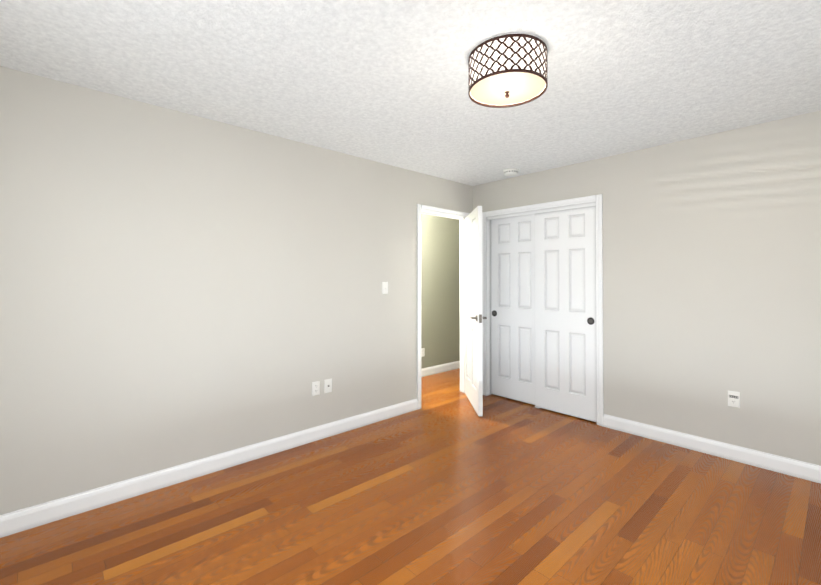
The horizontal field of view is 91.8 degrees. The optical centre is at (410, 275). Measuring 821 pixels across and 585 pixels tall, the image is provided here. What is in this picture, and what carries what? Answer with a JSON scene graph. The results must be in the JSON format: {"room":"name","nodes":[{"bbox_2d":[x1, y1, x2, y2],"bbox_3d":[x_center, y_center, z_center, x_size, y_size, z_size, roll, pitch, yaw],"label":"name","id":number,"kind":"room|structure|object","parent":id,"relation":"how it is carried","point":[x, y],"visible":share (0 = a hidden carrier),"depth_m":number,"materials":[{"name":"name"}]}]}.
{"room":"empty bedroom","nodes":[
{"label":"empty bedroom","id":0,"kind":"room"},
{"bbox_2d":[0,66,472,514],"bbox_3d":[-0.069,0.148,4.048,6.870,2.440,0.120,1,-1,-43],"label":"wall","id":1,"kind":"structure","parent":0,"point":[177,288],"depth_m":2.61,"materials":[{"name":"beige paint"}]},
{"bbox_2d":[0,398,417,537],"bbox_3d":[-1.181,1.302,2.916,3.413,0.112,0.014,1,-1,-43],"label":"baseboard","id":2,"kind":"structure","parent":1,"relation":"attached to","point":[17,521],"depth_m":2.59,"materials":[{"name":"white wood"}]},
{"bbox_2d":[312,381,319,395],"bbox_3d":[-0.782,0.933,3.293,0.070,0.114,0.008,1,-1,-43],"label":"outlet","id":3,"kind":"object","parent":1,"relation":"attached to","point":[316,388],"visible":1,"depth_m":3.29,"materials":[{"name":"white plastic"}]},
{"bbox_2d":[324,378,331,392],"bbox_3d":[-0.694,0.934,3.369,0.070,0.114,0.017,1,-1,-43],"label":"outlet","id":4,"kind":"object","parent":1,"relation":"attached to","point":[327,385],"visible":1,"depth_m":3.37,"materials":[{"name":"white plastic"}]},
{"bbox_2d":[382,282,387,293],"bbox_3d":[-0.238,0.116,3.797,0.070,0.114,0.020,1,-1,-43],"label":"light switch","id":5,"kind":"object","parent":1,"relation":"attached to","point":[384,287],"visible":1,"depth_m":3.79,"materials":[{"name":"white plastic"}]},
{"bbox_2d":[417,204,469,408],"bbox_3d":[0.349,0.319,4.434,0.884,2.107,0.154,1,-1,-43],"label":"door frame","id":6,"kind":"structure","parent":1,"relation":"attached to","point":[440,210],"depth_m":4.37,"materials":[{"name":"white wood"}]},
{"bbox_2d":[464,206,486,415],"bbox_3d":[0.663,0.342,4.241,0.145,2.032,0.819,0,-1,-2],"label":"entry door","id":7,"kind":"structure","parent":1,"relation":"in","point":[474,318],"depth_m":4.05,"materials":[{"name":"white wood"}]},
{"bbox_2d":[0,368,820,584],"bbox_3d":[0.994,1.387,2.888,6.870,0.060,5.130,1,-1,-43],"label":"floor","id":8,"kind":"structure","parent":0,"point":[445,484],"depth_m":2.22,"materials":[{"name":"brown wood"}]},
{"bbox_2d":[0,0,820,185],"bbox_3d":[0.994,-1.133,2.912,6.870,0.100,5.130,1,-1,-43],"label":"ceiling","id":9,"kind":"structure","parent":0,"point":[384,81],"depth_m":2.08,"materials":[{"name":"white paint"}]},
{"bbox_2d":[468,33,547,107],"bbox_3d":[0.480,-0.988,1.979,0.381,0.207,0.381,1,-1,-43],"label":"ceiling light","id":10,"kind":"object","parent":9,"relation":"attached to","point":[507,70],"visible":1,"depth_m":1.86,"materials":[{"name":"brown metal"}]},
{"bbox_2d":[503,168,518,175],"bbox_3d":[1.020,-1.047,4.041,0.156,0.050,0.156,1,-1,-43],"label":"smoke detector","id":11,"kind":"object","parent":9,"relation":"attached to","point":[510,172],"visible":0.98,"depth_m":3.99,"materials":[{"name":"white plastic"}]},
{"bbox_2d":[421,214,459,368],"bbox_3d":[0.228,0.163,5.604,4.320,2.440,0.120,1,-1,-43],"label":"wall","id":12,"kind":"structure","parent":0,"point":[440,290],"depth_m":5.67,"materials":[{"name":"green paint"}]},
{"bbox_2d":[421,348,424,356],"bbox_3d":[0.169,1.052,5.453,0.070,0.114,0.008,1,-1,-43],"label":"outlet","id":13,"kind":"object","parent":12,"relation":"attached to","point":[422,352],"visible":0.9,"depth_m":5.45,"materials":[{"name":"white plastic"}]},
{"bbox_2d":[421,361,459,376],"bbox_3d":[0.281,1.327,5.550,4.100,0.112,0.014,1,-1,-43],"label":"baseboard","id":14,"kind":"structure","parent":12,"relation":"attached to","point":[432,370],"depth_m":5.66,"materials":[{"name":"white wood"}]},
{"bbox_2d":[473,111,820,465],"bbox_3d":[2.165,0.141,3.261,0.120,2.440,4.070,1,-1,-43],"label":"wall","id":15,"kind":"structure","parent":0,"point":[711,270],"depth_m":3.02,"materials":[{"name":"beige paint"}]},
{"bbox_2d":[490,214,534,404],"bbox_3d":[1.151,0.350,4.382,0.038,2.020,0.628,1,-1,-43],"label":"closet door","id":16,"kind":"structure","parent":15,"relation":"in","point":[512,270],"depth_m":4.38,"materials":[{"name":"white wood"}]},
{"bbox_2d":[482,194,603,426],"bbox_3d":[1.338,0.338,4.153,0.120,2.063,1.261,1,-1,-43],"label":"door frame","id":17,"kind":"structure","parent":15,"relation":"attached to","point":[488,276],"depth_m":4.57,"materials":[{"name":"white wood"}]},
{"bbox_2d":[535,206,596,421],"bbox_3d":[1.521,0.345,3.920,0.038,2.020,0.628,1,-1,-43],"label":"closet door","id":18,"kind":"structure","parent":15,"relation":"in","point":[565,315],"depth_m":3.89,"materials":[{"name":"white wood"}]},
{"bbox_2d":[603,414,820,483],"bbox_3d":[2.575,1.300,2.708,0.014,0.112,2.438,1,-1,-43],"label":"baseboard","id":19,"kind":"structure","parent":15,"relation":"attached to","point":[788,466],"depth_m":2.97,"materials":[{"name":"white wood"}]},
{"bbox_2d":[728,390,739,407],"bbox_3d":[2.379,0.909,2.928,0.009,0.114,0.070,1,-1,-43],"label":"outlet","id":20,"kind":"object","parent":15,"relation":"attached to","point":[733,398],"visible":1,"depth_m":2.92,"materials":[{"name":"white plastic"}]}
]}

